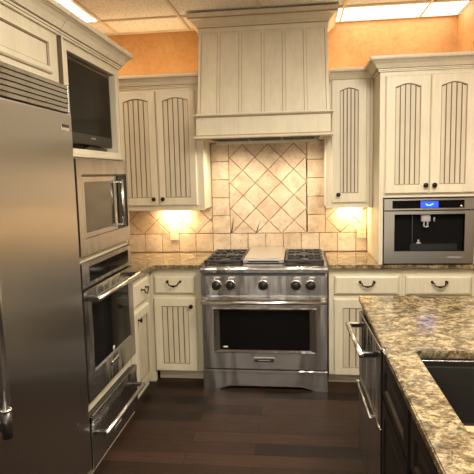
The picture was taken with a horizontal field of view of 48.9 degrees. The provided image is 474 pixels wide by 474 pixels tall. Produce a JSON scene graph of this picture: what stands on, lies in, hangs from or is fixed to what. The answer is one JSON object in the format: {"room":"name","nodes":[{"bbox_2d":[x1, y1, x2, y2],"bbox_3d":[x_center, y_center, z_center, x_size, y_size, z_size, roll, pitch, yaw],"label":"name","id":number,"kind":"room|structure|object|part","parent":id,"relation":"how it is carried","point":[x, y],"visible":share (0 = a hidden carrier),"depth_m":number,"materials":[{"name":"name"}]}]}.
{"room":"kitchen","nodes":[
{"label":"kitchen","id":0,"kind":"room"},
{"bbox_2d":[93,370,364,473],"bbox_3d":[0.777,1.501,0.990,4.990,0.100,7.200,0,7,7],"label":"floor","id":1,"kind":"structure","parent":0,"point":[177,425],"depth_m":3.21,"materials":[{"name":"brown wood"}]},
{"bbox_2d":[0,61,91,473],"bbox_3d":[-1.117,0.362,1.988,0.749,2.010,1.225,0,7,7],"label":"refrigerator","id":2,"kind":"object","parent":1,"relation":"on","point":[45,427],"visible":1,"depth_m":2.14,"materials":[{"name":"grey metal"}]},
{"bbox_3d":[-0.819,0.210,1.726,0.091,0.960,0.042,0,7,7],"label":"handle","id":3,"kind":"part","parent":2,"relation":"part of","materials":[{"name":"silver metal"}]},
{"bbox_2d":[0,0,70,82],"bbox_3d":[-1.189,-0.800,1.853,0.718,0.328,1.223,0,7,7],"label":"upper cabinet","id":4,"kind":"object","parent":2,"relation":"on","point":[29,29],"visible":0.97,"depth_m":2.17,"materials":[{"name":"beige paint"}]},
{"bbox_3d":[-0.872,-0.780,2.057,0.016,0.156,0.585,0,7,7],"label":"door","id":5,"kind":"part","parent":4,"relation":"part of","materials":[{"name":"beige paint"}]},
{"bbox_3d":[-0.873,-0.915,1.801,0.076,0.102,1.223,0,7,7],"label":"crown molding","id":6,"kind":"part","parent":4,"relation":"part of","materials":[{"name":"beige paint"}]},
{"bbox_2d":[56,11,145,473],"bbox_3d":[-1.017,0.068,3.025,0.722,2.340,0.906,0,7,7],"label":"tall cabinet","id":7,"kind":"object","parent":1,"relation":"on","point":[77,39],"depth_m":2.93,"materials":[{"name":"beige paint"}]},
{"bbox_2d":[67,55,111,151],"bbox_3d":[-0.864,-0.709,2.875,0.160,0.462,0.618,0,7,7],"label":"television","id":8,"kind":"object","parent":7,"relation":"in","point":[89,95],"visible":0.62,"depth_m":2.84,"materials":[{"name":"black plastic"}]},
{"bbox_3d":[-0.897,-1.044,2.874,0.378,0.102,0.905,0,7,7],"label":"crown molding","id":9,"kind":"part","parent":7,"relation":"part of","materials":[{"name":"beige paint"}]},
{"bbox_2d":[74,158,129,257],"bbox_3d":[-0.928,-0.185,2.973,0.457,0.491,0.765,0,7,7],"label":"microwave","id":10,"kind":"object","parent":7,"relation":"in","point":[101,186],"visible":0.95,"depth_m":2.87,"materials":[{"name":"grey metal"}]},
{"bbox_3d":[-0.753,-0.176,2.879,0.010,0.312,0.488,0,7,7],"label":"door","id":11,"kind":"part","parent":10,"relation":"part of","materials":[{"name":"metal"}]},
{"bbox_3d":[-0.700,-0.204,3.128,0.041,0.282,0.037,0,7,7],"label":"handle","id":12,"kind":"part","parent":10,"relation":"part of","materials":[{"name":"silver metal"}]},
{"bbox_3d":[-0.712,-0.225,3.225,0.007,0.310,0.140,0,7,7],"label":"control panel","id":13,"kind":"part","parent":10,"relation":"part of","materials":[{"name":"black glass"}]},
{"bbox_2d":[80,244,140,402],"bbox_3d":[-0.934,0.456,3.053,0.575,0.725,0.765,0,7,7],"label":"wall oven","id":14,"kind":"object","parent":7,"relation":"in","point":[107,278],"visible":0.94,"depth_m":2.95,"materials":[{"name":"grey metal"}]},
{"bbox_3d":[-0.745,0.156,2.993,0.030,0.124,0.765,0,7,7],"label":"control panel","id":15,"kind":"part","parent":14,"relation":"part of","materials":[{"name":"metal"}]},
{"bbox_3d":[-0.665,0.276,2.998,0.027,0.027,0.675,0,7,7],"label":"handle","id":16,"kind":"part","parent":14,"relation":"part of","materials":[{"name":"silver metal"}]},
{"bbox_3d":[-0.922,1.036,3.123,0.572,0.290,0.765,0,7,7],"label":"warming drawer","id":17,"kind":"part","parent":7,"relation":"part of","materials":[{"name":"silver metal"}]},
{"bbox_3d":[-0.650,1.001,3.088,0.025,0.025,0.660,0,7,7],"label":"handle","id":18,"kind":"part","parent":7,"relation":"part of","materials":[{"name":"silver metal"}]},
{"bbox_2d":[132,272,152,398],"bbox_3d":[-0.959,0.714,3.740,0.676,0.884,0.500,0,7,7],"label":"base cabinet","id":19,"kind":"object","parent":1,"relation":"on","point":[143,357],"visible":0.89,"depth_m":3.70,"materials":[{"name":"beige paint"}]},
{"bbox_3d":[-0.678,0.386,3.648,0.020,0.165,0.345,0,7,7],"label":"drawer","id":20,"kind":"part","parent":19,"relation":"part of","materials":[{"name":"beige paint"}]},
{"bbox_3d":[-0.669,0.777,3.696,0.020,0.560,0.345,0,7,7],"label":"door","id":21,"kind":"part","parent":19,"relation":"part of","materials":[{"name":"beige paint"}]},
{"bbox_3d":[-0.646,0.378,3.687,0.036,0.050,0.118,0,7,7],"label":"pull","id":22,"kind":"part","parent":19,"relation":"part of","materials":[{"name":"brown metal"}]},
{"bbox_2d":[128,252,213,281],"bbox_3d":[-0.769,0.219,3.980,1.017,0.030,1.138,0,7,7],"label":"countertop","id":23,"kind":"structure","parent":19,"relation":"on","point":[143,263],"depth_m":4.07,"materials":[{"name":"brown stone"}]},
{"bbox_2d":[148,269,203,380],"bbox_3d":[-0.450,0.643,4.236,0.452,0.884,0.646,0,7,7],"label":"base cabinet","id":24,"kind":"object","parent":1,"relation":"on","point":[175,294],"visible":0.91,"depth_m":3.96,"materials":[{"name":"beige paint"}]},
{"bbox_3d":[-0.667,0.675,4.005,0.076,0.884,0.060,0,7,7],"label":"corner post","id":25,"kind":"part","parent":24,"relation":"part of","materials":[{"name":"beige paint"}]},
{"bbox_3d":[-0.477,0.351,3.894,0.118,0.050,0.036,0,7,7],"label":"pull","id":26,"kind":"part","parent":24,"relation":"part of","materials":[{"name":"brown metal"}]},
{"bbox_3d":[-0.473,0.359,3.922,0.315,0.143,0.020,0,7,7],"label":"drawer","id":27,"kind":"part","parent":24,"relation":"part of","materials":[{"name":"beige paint"}]},
{"bbox_3d":[-0.463,0.744,3.969,0.330,0.572,0.020,0,7,7],"label":"door","id":28,"kind":"part","parent":24,"relation":"part of","materials":[{"name":"beige paint"}]},
{"bbox_2d":[200,247,327,391],"bbox_3d":[0.231,0.604,4.071,0.914,0.970,0.780,0,7,7],"label":"gas range","id":29,"kind":"object","parent":1,"relation":"on","point":[264,309],"visible":1,"depth_m":3.77,"materials":[{"name":"metal"}]},
{"bbox_3d":[-0.153,0.352,3.742,0.080,0.080,0.052,0,7,7],"label":"knob","id":30,"kind":"part","parent":29,"relation":"part of","materials":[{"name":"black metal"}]},
{"bbox_3d":[-0.051,0.351,3.730,0.080,0.080,0.052,0,7,7],"label":"knob","id":31,"kind":"part","parent":29,"relation":"part of","materials":[{"name":"silver metal"}]},
{"bbox_3d":[0.184,0.349,3.701,0.080,0.080,0.052,0,7,7],"label":"knob","id":32,"kind":"part","parent":29,"relation":"part of","materials":[{"name":"silver metal"}]},
{"bbox_3d":[0.197,0.698,3.782,0.904,0.536,0.050,0,7,7],"label":"oven door","id":33,"kind":"part","parent":29,"relation":"part of","materials":[{"name":"metal"}]},
{"bbox_2d":[200,250,327,272],"bbox_3d":[0.226,0.185,4.058,0.914,0.067,0.705,0,7,7],"label":"cooktop","id":34,"kind":"object","parent":29,"relation":"in","point":[220,261],"depth_m":3.77,"materials":[{"name":"metal"}]},
{"bbox_3d":[0.190,0.335,3.749,0.910,0.157,0.048,0,7,7],"label":"control panel","id":35,"kind":"part","parent":29,"relation":"part of","materials":[{"name":"grey metal"}]},
{"bbox_3d":[0.203,1.047,3.811,0.910,0.152,0.020,0,7,7],"label":"kick panel","id":36,"kind":"part","parent":29,"relation":"part of","materials":[{"name":"metal"}]},
{"bbox_3d":[0.414,0.347,3.673,0.080,0.080,0.052,0,7,7],"label":"knob","id":37,"kind":"part","parent":29,"relation":"part of","materials":[{"name":"silver metal"}]},
{"bbox_3d":[0.518,0.346,3.660,0.080,0.080,0.052,0,7,7],"label":"knob","id":38,"kind":"part","parent":29,"relation":"part of","materials":[{"name":"silver metal"}]},
{"bbox_2d":[325,257,401,381],"bbox_3d":[0.964,0.630,4.064,0.516,0.884,0.646,0,7,7],"label":"base cabinet","id":39,"kind":"object","parent":1,"relation":"on","point":[345,286],"visible":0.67,"depth_m":3.79,"materials":[{"name":"beige paint"}]},
{"bbox_3d":[0.942,0.734,3.798,0.460,0.576,0.020,0,7,7],"label":"door","id":40,"kind":"part","parent":39,"relation":"part of","materials":[{"name":"beige paint"}]},
{"bbox_3d":[0.932,0.347,3.752,0.460,0.143,0.020,0,7,7],"label":"drawer","id":41,"kind":"part","parent":39,"relation":"part of","materials":[{"name":"beige paint"}]},
{"bbox_3d":[0.932,0.339,3.723,0.118,0.050,0.036,0,7,7],"label":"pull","id":42,"kind":"part","parent":39,"relation":"part of","materials":[{"name":"brown metal"}]},
{"bbox_2d":[325,252,473,268],"bbox_3d":[1.204,0.172,3.990,1.018,0.030,0.640,0,7,7],"label":"countertop","id":43,"kind":"structure","parent":39,"relation":"on","point":[335,260],"depth_m":3.72,"materials":[{"name":"brown stone"}]},
{"bbox_2d":[365,51,473,263],"bbox_3d":[1.321,-0.546,3.855,0.746,1.422,0.697,0,7,7],"label":"cabinet","id":44,"kind":"object","parent":43,"relation":"on","point":[423,106],"visible":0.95,"depth_m":3.55,"materials":[{"name":"beige paint"}]},
{"bbox_3d":[1.167,-0.698,3.564,0.297,0.799,0.020,0,7,7],"label":"door","id":45,"kind":"part","parent":44,"relation":"part of","materials":[{"name":"beige paint"}]},
{"bbox_3d":[1.284,-1.184,3.604,0.744,0.094,0.347,0,7,7],"label":"crown molding","id":46,"kind":"part","parent":44,"relation":"part of","materials":[{"name":"beige paint"}]},
{"bbox_2d":[382,196,473,263],"bbox_3d":[1.358,-0.070,3.858,0.600,0.454,0.505,0,7,7],"label":"coffee machine","id":47,"kind":"object","parent":44,"relation":"in","point":[416,230],"visible":1,"depth_m":3.64,"materials":[{"name":"grey metal"}]},
{"bbox_3d":[1.316,-0.114,3.635,0.062,0.092,0.042,0,7,7],"label":"spout","id":48,"kind":"part","parent":47,"relation":"part of","materials":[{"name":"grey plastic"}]},
{"bbox_3d":[1.326,-0.228,3.603,0.600,0.078,0.024,0,7,7],"label":"control panel","id":49,"kind":"part","parent":47,"relation":"part of","materials":[{"name":"silver metal"}]},
{"bbox_3d":[1.465,-0.700,3.528,0.297,0.799,0.020,0,7,7],"label":"door","id":50,"kind":"part","parent":44,"relation":"part of","materials":[{"name":"beige paint"}]},
{"bbox_2d":[345,311,383,473],"bbox_3d":[0.838,0.842,2.428,0.594,0.862,0.600,-1,7,5],"label":"dishwasher","id":51,"kind":"object","parent":1,"relation":"on","point":[370,382],"visible":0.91,"depth_m":2.37,"materials":[{"name":"grey metal"}]},
{"bbox_3d":[0.549,0.475,2.444,0.025,0.025,0.470,-1,7,5],"label":"handle","id":52,"kind":"part","parent":51,"relation":"part of","materials":[{"name":"silver metal"}]},
{"bbox_3d":[0.609,0.769,2.495,0.020,0.012,0.430,-1,7,5],"label":"handle","id":53,"kind":"part","parent":51,"relation":"part of","materials":[{"name":"silver metal"}]},
{"bbox_3d":[0.633,0.961,2.461,0.030,0.417,0.600,-1,7,5],"label":"drawer","id":54,"kind":"part","parent":51,"relation":"part of","materials":[{"name":"metal"}]},
{"bbox_3d":[0.625,0.581,2.415,0.030,0.332,0.600,-1,7,5],"label":"drawer","id":55,"kind":"part","parent":51,"relation":"part of","materials":[{"name":"metal"}]},
{"bbox_2d":[382,355,438,473],"bbox_3d":[1.016,0.934,1.531,1.000,0.884,2.500,0,7,7],"label":"base cabinet","id":56,"kind":"object","parent":1,"relation":"on","point":[404,449],"visible":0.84,"depth_m":1.72,"materials":[{"name":"black paint"}]},
{"bbox_3d":[0.561,0.943,1.856,0.020,0.550,0.480,0,7,7],"label":"door","id":57,"kind":"part","parent":56,"relation":"part of","materials":[{"name":"black paint"}]},
{"bbox_3d":[0.553,0.570,1.811,0.020,0.162,0.480,0,7,7],"label":"drawer","id":58,"kind":"part","parent":56,"relation":"part of","materials":[{"name":"black paint"}]},
{"bbox_2d":[359,296,473,473],"bbox_3d":[1.021,0.480,1.475,1.045,0.030,2.561,0,7,7],"label":"countertop","id":59,"kind":"structure","parent":56,"relation":"on","point":[407,329],"depth_m":1.93,"materials":[{"name":"beige stone"}]},
{"bbox_2d":[420,358,473,425],"bbox_3d":[0.992,0.603,1.596,0.790,0.240,0.660,0,7,7],"label":"undermount sink","id":60,"kind":"object","parent":59,"relation":"in","point":[454,378],"visible":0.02,"depth_m":1.91,"materials":[{"name":"grey"}]},
{"bbox_2d":[464,426,473,430],"bbox_3d":[0.961,0.533,1.346,0.724,0.018,0.110,0,7,7],"label":"wooden board","id":61,"kind":"object","parent":60,"relation":"on","point":[468,428],"visible":0.02,"depth_m":1.42,"materials":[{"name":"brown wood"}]},
{"bbox_3d":[0.486,0.638,1.256,0.020,0.162,0.565,0,7,7],"label":"drawer","id":62,"kind":"part","parent":56,"relation":"part of","materials":[{"name":"black paint"}]},
{"bbox_2d":[402,269,473,295],"bbox_3d":[1.471,0.626,4.003,0.503,0.884,0.646,0,7,7],"label":"base cabinet","id":63,"kind":"object","parent":1,"relation":"on","point":[415,282],"visible":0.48,"depth_m":3.69,"materials":[{"name":"beige paint"}]},
{"bbox_3d":[1.426,0.343,3.692,0.455,0.143,0.020,0,7,7],"label":"drawer","id":64,"kind":"part","parent":63,"relation":"part of","materials":[{"name":"beige paint"}]},
{"bbox_3d":[1.427,0.335,3.663,0.118,0.050,0.036,0,7,7],"label":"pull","id":65,"kind":"part","parent":63,"relation":"part of","materials":[{"name":"brown metal"}]},
{"bbox_2d":[71,0,472,35],"bbox_3d":[0.711,-1.342,0.648,4.790,0.088,7.000,0,7,7],"label":"ceiling","id":66,"kind":"structure","parent":0,"point":[103,9],"depth_m":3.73,"materials":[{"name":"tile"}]},
{"bbox_2d":[56,0,98,22],"bbox_3d":[-1.242,-1.576,3.404,0.233,0.012,1.196,0,7,7],"label":"recessed light","id":67,"kind":"object","parent":66,"relation":"in","point":[69,4],"visible":0.41,"depth_m":3.71,"materials":[{"name":"white plastic"}]},
{"bbox_3d":[-1.242,-1.574,3.404,0.233,0.008,1.196,0,7,7],"label":"frame","id":68,"kind":"part","parent":67,"relation":"part of","materials":[{"name":"white"}]},
{"bbox_2d":[336,0,471,21],"bbox_3d":[1.041,-1.691,3.921,1.283,0.012,0.345,0,7,7],"label":"recessed light","id":69,"kind":"object","parent":66,"relation":"in","point":[451,7],"visible":0.54,"depth_m":3.90,"materials":[{"name":"white plastic"}]},
{"bbox_2d":[107,16,457,255],"bbox_3d":[1.165,-0.400,4.322,4.990,2.858,0.120,0,7,7],"label":"wall","id":70,"kind":"structure","parent":0,"point":[350,44],"depth_m":4.16,"materials":[{"name":"orange paint"}]},
{"bbox_2d":[118,72,211,210],"bbox_3d":[-0.750,-0.743,4.245,1.010,1.045,0.401,0,7,7],"label":"upper cabinet","id":71,"kind":"object","parent":70,"relation":"attached to","point":[168,169],"visible":0.73,"depth_m":4.08,"materials":[{"name":"beige paint"}]},
{"bbox_3d":[-0.786,-0.689,4.115,0.307,0.888,0.020,0,7,7],"label":"door","id":72,"kind":"part","parent":71,"relation":"part of","materials":[{"name":"beige paint"}]},
{"bbox_3d":[-0.784,-1.195,4.025,1.003,0.094,0.070,0,7,7],"label":"crown molding","id":73,"kind":"part","parent":71,"relation":"part of","materials":[{"name":"beige paint"}]},
{"bbox_3d":[-0.752,-0.214,4.183,1.009,0.010,0.014,0,7,7],"label":"light rail","id":74,"kind":"part","parent":71,"relation":"part of","materials":[{"name":"beige paint"}]},
{"bbox_3d":[-0.471,-0.692,4.077,0.307,0.888,0.020,0,7,7],"label":"door","id":75,"kind":"part","parent":71,"relation":"part of","materials":[{"name":"beige paint"}]},
{"bbox_2d":[126,140,366,251],"bbox_3d":[-0.073,-0.329,4.413,2.300,0.922,0.010,0,7,7],"label":"tile backsplash","id":76,"kind":"structure","parent":70,"relation":"attached to","point":[264,194],"depth_m":4.37,"materials":[{"name":"tile"}]},
{"bbox_2d":[170,227,178,239],"bbox_3d":[-0.541,-0.031,4.495,0.072,0.116,0.011,0,7,7],"label":"wall outlet","id":77,"kind":"object","parent":76,"relation":"attached to","point":[174,235],"visible":1,"depth_m":4.49,"materials":[{"name":"beige plastic"}]},
{"bbox_2d":[357,224,365,237],"bbox_3d":[1.031,-0.051,4.304,0.072,0.116,0.011,0,7,7],"label":"wall outlet","id":78,"kind":"object","parent":76,"relation":"attached to","point":[361,228],"visible":1,"depth_m":4.30,"materials":[{"name":"beige plastic"}]},
{"bbox_2d":[185,4,338,144],"bbox_3d":[0.206,-1.206,3.995,1.112,0.931,0.553,0,7,7],"label":"range hood","id":79,"kind":"object","parent":70,"relation":"attached to","point":[263,74],"visible":1,"depth_m":3.81,"materials":[{"name":"beige paint"}]},
{"bbox_3d":[0.202,-1.604,3.990,1.112,0.139,0.467,0,7,7],"label":"crown molding","id":80,"kind":"part","parent":79,"relation":"part of","materials":[{"name":"beige paint"}]},
{"bbox_3d":[0.192,-0.903,3.852,1.028,0.028,0.194,0,7,7],"label":"molding","id":81,"kind":"part","parent":79,"relation":"part of","materials":[{"name":"beige paint"}]},
{"bbox_3d":[0.195,-0.752,3.872,1.024,0.028,0.192,0,7,7],"label":"molding","id":82,"kind":"part","parent":79,"relation":"part of","materials":[{"name":"beige paint"}]},
{"bbox_3d":[0.219,-0.774,4.066,0.936,0.024,0.493,0,7,7],"label":"underside frame","id":83,"kind":"part","parent":79,"relation":"part of","materials":[{"name":"beige paint"}]},
{"bbox_2d":[324,67,373,207],"bbox_3d":[0.862,-0.749,4.050,0.352,1.028,0.401,0,7,7],"label":"upper cabinet","id":84,"kind":"object","parent":70,"relation":"attached to","point":[348,154],"visible":0.96,"depth_m":3.91,"materials":[{"name":"beige paint"}]},
{"bbox_3d":[0.857,-0.228,3.987,0.350,0.010,0.014,0,7,7],"label":"light rail","id":85,"kind":"part","parent":84,"relation":"part of","materials":[{"name":"beige paint"}]},
{"bbox_3d":[0.843,-0.717,3.916,0.262,0.916,0.020,0,7,7],"label":"door","id":86,"kind":"part","parent":84,"relation":"part of","materials":[{"name":"beige paint"}]},
{"bbox_3d":[0.845,-1.192,3.829,0.320,0.094,0.070,0,7,7],"label":"crown molding","id":87,"kind":"part","parent":84,"relation":"part of","materials":[{"name":"beige paint"}]},
{"bbox_2d":[457,0,473,51],"bbox_3d":[2.577,-0.292,3.572,1.808,2.758,1.050,0,7,7],"label":"wall","id":88,"kind":"structure","parent":0,"point":[465,27],"depth_m":3.83,"materials":[{"name":"orange paint"}]}
]}

